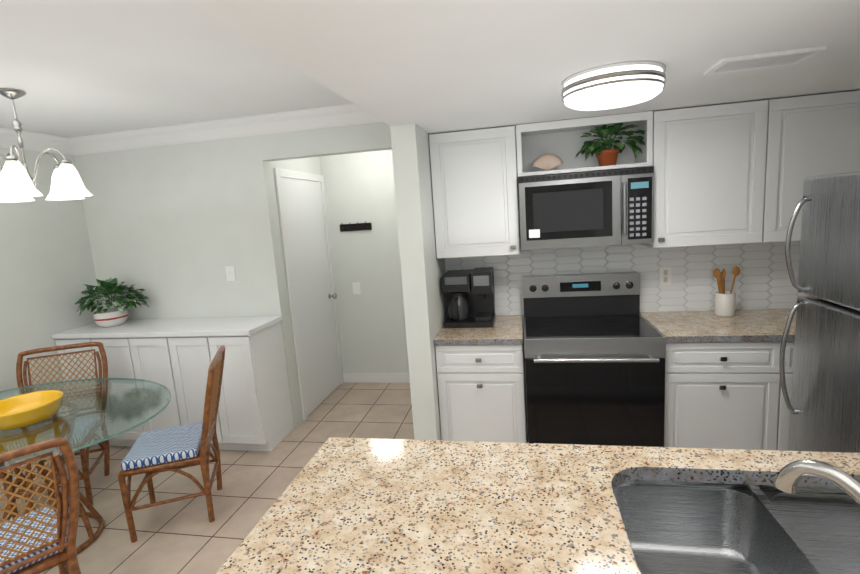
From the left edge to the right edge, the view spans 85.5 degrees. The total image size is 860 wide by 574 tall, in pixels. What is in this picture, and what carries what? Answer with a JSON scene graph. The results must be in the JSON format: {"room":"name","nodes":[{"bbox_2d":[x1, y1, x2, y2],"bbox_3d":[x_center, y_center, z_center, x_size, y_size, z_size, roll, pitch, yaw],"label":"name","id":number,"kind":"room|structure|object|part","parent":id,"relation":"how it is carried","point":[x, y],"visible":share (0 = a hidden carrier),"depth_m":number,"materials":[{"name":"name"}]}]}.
{"room":"kitchen","nodes":[
{"label":"kitchen","id":0,"kind":"room"},
{"bbox_2d":[0,147,100,471],"bbox_3d":[-3.464,0.546,0.884,0.100,2.440,6.550,-2,9,11],"label":"wall","id":1,"kind":"structure","parent":0,"point":[47,270],"depth_m":3.48,"materials":[{"name":"paint"}]},
{"bbox_2d":[0,451,73,491],"bbox_3d":[-3.382,1.744,0.785,0.014,0.100,5.990,-2,9,11],"label":"baseboard","id":2,"kind":"structure","parent":1,"relation":"attached to","point":[49,463],"depth_m":3.31,"materials":[{"name":"white"}]},
{"bbox_2d":[0,127,75,155],"bbox_3d":[-3.454,-0.591,0.636,0.101,0.120,6.450,-2,9,11],"label":"crown molding","id":3,"kind":"structure","parent":1,"relation":"attached to","point":[32,141],"depth_m":3.43,"materials":[{"name":"white wood"}]},
{"bbox_2d":[0,0,351,136],"bbox_3d":[-2.063,-0.816,0.868,2.950,0.060,7.700,-2,9,11],"label":"ceiling","id":4,"kind":"structure","parent":0,"point":[73,68],"depth_m":2.26,"materials":[{"name":"paint"}]},
{"bbox_2d":[0,88,92,201],"bbox_3d":[-2.169,-0.752,2.488,0.566,0.554,0.550,-2,9,11],"label":"chandelier","id":5,"kind":"object","parent":4,"relation":"hanging from","point":[17,182],"visible":1,"depth_m":2.46,"materials":[{"name":"white glass"}]},
{"bbox_2d":[0,382,527,573],"bbox_3d":[-0.538,1.586,1.033,5.900,0.050,7.800,-2,9,11],"label":"floor","id":6,"kind":"structure","parent":0,"point":[185,536],"depth_m":2.98,"materials":[{"name":"tile"}]},
{"bbox_2d":[0,438,80,573],"bbox_3d":[-1.694,1.040,1.825,0.550,0.940,0.526,4,12,43],"label":"chair","id":7,"kind":"object","parent":6,"relation":"on","point":[40,540],"visible":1,"depth_m":1.78,"materials":[{"name":"wicker"}]},
{"bbox_3d":[-1.744,1.064,1.879,0.375,0.052,0.400,5,12,43],"label":"seat","id":8,"kind":"part","parent":7,"relation":"part of","materials":[{"name":"fabric"}]},
{"bbox_2d":[3,342,109,518],"bbox_3d":[-2.425,0.899,3.031,0.526,0.940,0.550,-7,9,-18],"label":"chair","id":9,"kind":"object","parent":6,"relation":"on","point":[83,453],"visible":0.44,"depth_m":3.17,"materials":[{"name":"wicker"}]},
{"bbox_2d":[0,378,170,553],"bbox_3d":[-2.127,1.054,2.513,1.520,0.749,1.160,-2,9,11],"label":"dining table","id":10,"kind":"object","parent":6,"relation":"on","point":[93,411],"visible":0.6,"depth_m":2.48,"materials":[{"name":"clear glass"}]},
{"bbox_2d":[0,390,63,430],"bbox_3d":[-2.102,0.641,2.406,0.344,0.094,0.344,-2,9,11],"label":"bowl","id":11,"kind":"object","parent":10,"relation":"on","point":[23,410],"visible":1,"depth_m":2.43,"materials":[{"name":"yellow ceramic"}]},
{"bbox_2d":[118,345,224,542],"bbox_3d":[-1.464,0.880,2.733,0.550,0.940,0.526,-7,9,-16],"label":"chair","id":12,"kind":"object","parent":6,"relation":"on","point":[151,454],"visible":1,"depth_m":2.60,"materials":[{"name":"wood"}]},
{"bbox_3d":[-1.530,0.917,2.718,0.375,0.052,0.400,-7,9,-16],"label":"seat","id":13,"kind":"part","parent":12,"relation":"part of","materials":[{"name":"fabric"}]},
{"bbox_2d":[52,316,293,450],"bbox_3d":[-1.991,0.761,3.672,1.664,0.950,0.463,-2,9,11],"label":"sideboard","id":14,"kind":"object","parent":6,"relation":"on","point":[175,356],"visible":0.56,"depth_m":3.43,"materials":[{"name":"white wood"}]},
{"bbox_2d":[75,278,148,326],"bbox_3d":[-2.533,0.121,3.680,0.609,0.380,0.405,-2,9,11],"label":"potted plant","id":15,"kind":"object","parent":14,"relation":"on","point":[117,315],"visible":1,"depth_m":3.63,"materials":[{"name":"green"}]},
{"bbox_2d":[435,346,526,442],"bbox_3d":[0.372,0.724,3.135,0.529,0.871,0.598,-2,9,11],"label":"base cabinet","id":16,"kind":"object","parent":6,"relation":"on","point":[481,389],"depth_m":2.83,"materials":[{"name":"white wood"}]},
{"bbox_2d":[434,314,523,345],"bbox_3d":[0.340,0.276,3.057,0.529,0.038,0.613,-2,9,11],"label":"countertop","id":17,"kind":"structure","parent":16,"relation":"on","point":[507,330],"depth_m":2.84,"materials":[{"name":"beige stone"}]},
{"bbox_2d":[442,267,495,327],"bbox_3d":[0.265,0.068,3.138,0.320,0.355,0.317,-2,9,11],"label":"coffee maker","id":18,"kind":"object","parent":17,"relation":"on","point":[471,298],"visible":1,"depth_m":3.06,"materials":[{"name":"black plastic"}]},
{"bbox_2d":[523,272,665,446],"bbox_3d":[0.984,0.555,2.916,0.756,1.190,0.697,-2,9,11],"label":"range","id":19,"kind":"object","parent":6,"relation":"on","point":[594,374],"visible":0.96,"depth_m":2.67,"materials":[{"name":"grey"}]},
{"bbox_2d":[664,342,794,450],"bbox_3d":[1.694,0.676,2.868,0.633,0.871,0.598,-2,9,11],"label":"base cabinet","id":20,"kind":"object","parent":6,"relation":"on","point":[719,395],"depth_m":2.56,"materials":[{"name":"white wood"}]},
{"bbox_2d":[640,306,795,341],"bbox_3d":[1.919,0.218,2.738,1.159,0.038,0.613,-2,9,11],"label":"countertop","id":21,"kind":"structure","parent":20,"relation":"on","point":[676,325],"depth_m":2.69,"materials":[{"name":"beige stone"}]},
{"bbox_2d":[713,266,739,316],"bbox_3d":[1.843,0.024,2.887,0.141,0.307,0.117,-2,9,11],"label":"utensil crock","id":22,"kind":"object","parent":21,"relation":"on","point":[724,303],"visible":1,"depth_m":2.86,"materials":[{"name":"white ceramic"}]},
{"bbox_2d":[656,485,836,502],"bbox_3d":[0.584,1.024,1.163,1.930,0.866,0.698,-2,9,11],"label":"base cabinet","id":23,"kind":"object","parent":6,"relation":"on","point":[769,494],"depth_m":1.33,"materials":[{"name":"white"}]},
{"bbox_2d":[215,437,859,573],"bbox_3d":[0.532,0.580,1.070,1.963,0.044,0.790,-2,9,11],"label":"countertop","id":24,"kind":"structure","parent":23,"relation":"on","point":[342,505],"depth_m":1.22,"materials":[{"name":"stone"}]},
{"bbox_2d":[613,480,859,573],"bbox_3d":[0.872,0.690,1.050,0.890,0.209,0.565,-2,9,11],"label":"sink","id":25,"kind":"object","parent":24,"relation":"in","point":[671,527],"visible":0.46,"depth_m":1.28,"materials":[{"name":"silver metal"}]},
{"bbox_2d":[775,459,859,504],"bbox_3d":[0.752,0.431,0.792,0.204,0.304,0.225,-2,9,11],"label":"faucet","id":26,"kind":"object","parent":24,"relation":"on","point":[790,476],"visible":1,"depth_m":0.84,"materials":[{"name":"silver metal"}]},
{"bbox_2d":[779,171,859,452],"bbox_3d":[1.832,0.442,1.608,0.823,1.705,0.730,-2,9,11],"label":"fridge","id":27,"kind":"object","parent":6,"relation":"on","point":[823,406],"visible":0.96,"depth_m":1.77,"materials":[{"name":"grey metal"}]},
{"bbox_2d":[270,156,320,422],"bbox_3d":[-1.119,-0.144,4.234,0.100,2.440,1.050,-2,9,11],"label":"wall","id":28,"kind":"structure","parent":0,"point":[311,165],"depth_m":3.83,"materials":[{"name":"paint"}]},
{"bbox_2d":[274,168,343,420],"bbox_3d":[-1.021,0.027,4.218,0.083,2.095,0.910,-2,9,11],"label":"hall door","id":29,"kind":"structure","parent":28,"relation":"in","point":[303,217],"depth_m":4.15,"materials":[{"name":"white wood"}]},
{"bbox_2d":[74,122,608,434],"bbox_3d":[-0.086,-0.090,3.447,5.550,2.440,0.100,-2,9,11],"label":"wall","id":30,"kind":"structure","parent":0,"point":[174,230],"depth_m":3.68,"materials":[{"name":"paint"}]},
{"bbox_2d":[68,103,382,154],"bbox_3d":[-1.448,-1.169,3.424,2.728,0.120,0.100,-2,9,11],"label":"crown molding","id":31,"kind":"structure","parent":30,"relation":"attached to","point":[302,119],"depth_m":3.43,"materials":[{"name":"white"}]},
{"bbox_2d":[225,266,235,280],"bbox_3d":[-1.577,-0.105,3.677,0.080,0.120,0.013,-2,9,11],"label":"light switch","id":32,"kind":"object","parent":30,"relation":"attached to","point":[230,274],"visible":1,"depth_m":3.67,"materials":[{"name":"white plastic"}]},
{"bbox_2d":[429,125,520,261],"bbox_3d":[0.307,-0.601,3.050,0.531,0.777,0.348,-2,9,11],"label":"upper cabinet","id":33,"kind":"object","parent":30,"relation":"attached to","point":[474,175],"depth_m":2.88,"materials":[{"name":"white wood"}]},
{"bbox_2d":[532,153,563,170],"bbox_3d":[0.737,-0.777,2.923,0.195,0.119,0.055,-2,9,11],"label":"decor","id":34,"kind":"object","parent":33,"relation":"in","point":[547,161],"visible":0.98,"depth_m":2.90,"materials":[{"name":"beige ceramic"}]},
{"bbox_2d":[518,167,653,249],"bbox_3d":[0.941,-0.480,2.892,0.752,0.433,0.436,-2,9,11],"label":"microwave","id":35,"kind":"object","parent":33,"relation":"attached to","point":[597,208],"visible":1,"depth_m":2.72,"materials":[{"name":"silver metal"}]},
{"bbox_2d":[660,267,670,284],"bbox_3d":[1.553,-0.071,3.069,0.070,0.120,0.010,-2,9,11],"label":"outlet","id":36,"kind":"object","parent":30,"relation":"attached to","point":[665,275],"visible":1,"depth_m":3.06,"materials":[{"name":"white plastic"}]},
{"bbox_2d":[637,98,788,249],"bbox_3d":[1.632,-0.650,2.782,0.645,0.777,0.348,-2,9,11],"label":"upper cabinet","id":37,"kind":"object","parent":30,"relation":"attached to","point":[728,186],"depth_m":2.61,"materials":[{"name":"white wood"}]},
{"bbox_2d":[575,123,644,165],"bbox_3d":[1.077,-0.851,2.807,0.384,0.254,0.335,-2,9,11],"label":"potted plant","id":38,"kind":"object","parent":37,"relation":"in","point":[606,155],"visible":0.96,"depth_m":2.77,"materials":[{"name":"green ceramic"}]},
{"bbox_2d":[781,90,859,245],"bbox_3d":[2.138,-0.668,2.680,0.644,0.777,0.348,-2,9,11],"label":"upper cabinet","id":39,"kind":"object","parent":30,"relation":"attached to","point":[822,131],"depth_m":2.49,"materials":[{"name":"white wood"}]},
{"bbox_2d":[320,149,408,372],"bbox_3d":[-0.397,-0.245,4.566,1.190,2.440,0.100,-2,9,11],"label":"wall","id":40,"kind":"structure","parent":0,"point":[360,187],"depth_m":4.56,"materials":[{"name":"paint"}]},
{"bbox_2d":[340,222,371,231],"bbox_3d":[-0.726,-0.582,4.487,0.320,0.082,0.064,-2,9,11],"label":"hook rack","id":41,"kind":"object","parent":40,"relation":"attached to","point":[357,226],"visible":1,"depth_m":4.50,"materials":[{"name":"black metal"}]},
{"bbox_2d":[352,282,360,293],"bbox_3d":[-0.729,0.012,4.619,0.080,0.120,0.006,-2,9,11],"label":"light switch","id":42,"kind":"object","parent":40,"relation":"attached to","point":[356,288],"visible":1,"depth_m":4.62,"materials":[{"name":"white plastic"}]},
{"bbox_2d":[343,373,409,382],"bbox_3d":[-0.329,0.917,4.693,1.188,0.100,0.013,-2,9,11],"label":"baseboard","id":43,"kind":"structure","parent":40,"relation":"attached to","point":[376,377],"depth_m":4.73,"materials":[{"name":"white"}]},
{"bbox_2d":[390,123,447,439],"bbox_3d":[0.088,-0.123,3.583,0.140,2.440,1.860,-2,9,11],"label":"wall","id":44,"kind":"structure","parent":0,"point":[423,269],"depth_m":2.71,"materials":[{"name":"paint"}]},
{"bbox_2d":[188,0,859,133],"bbox_3d":[0.615,-0.687,-0.176,2.700,0.350,6.650,-2,9,11],"label":"ceiling","id":45,"kind":"structure","parent":0,"point":[435,66],"depth_m":1.47,"materials":[{"name":"paint"}]},
{"bbox_2d":[562,61,665,110],"bbox_3d":[0.726,-0.787,1.857,0.386,0.098,0.386,-2,9,11],"label":"flush ceiling light","id":46,"kind":"object","parent":45,"relation":"attached to","point":[615,85],"visible":1,"depth_m":1.73,"materials":[{"name":"white glass"}]},
{"bbox_2d":[703,46,826,75],"bbox_3d":[1.250,-0.851,1.759,0.330,0.012,0.190,-2,9,11],"label":"ceiling vent","id":47,"kind":"object","parent":45,"relation":"in","point":[761,61],"visible":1,"depth_m":1.73,"materials":[{"name":"white metal"}]}
]}

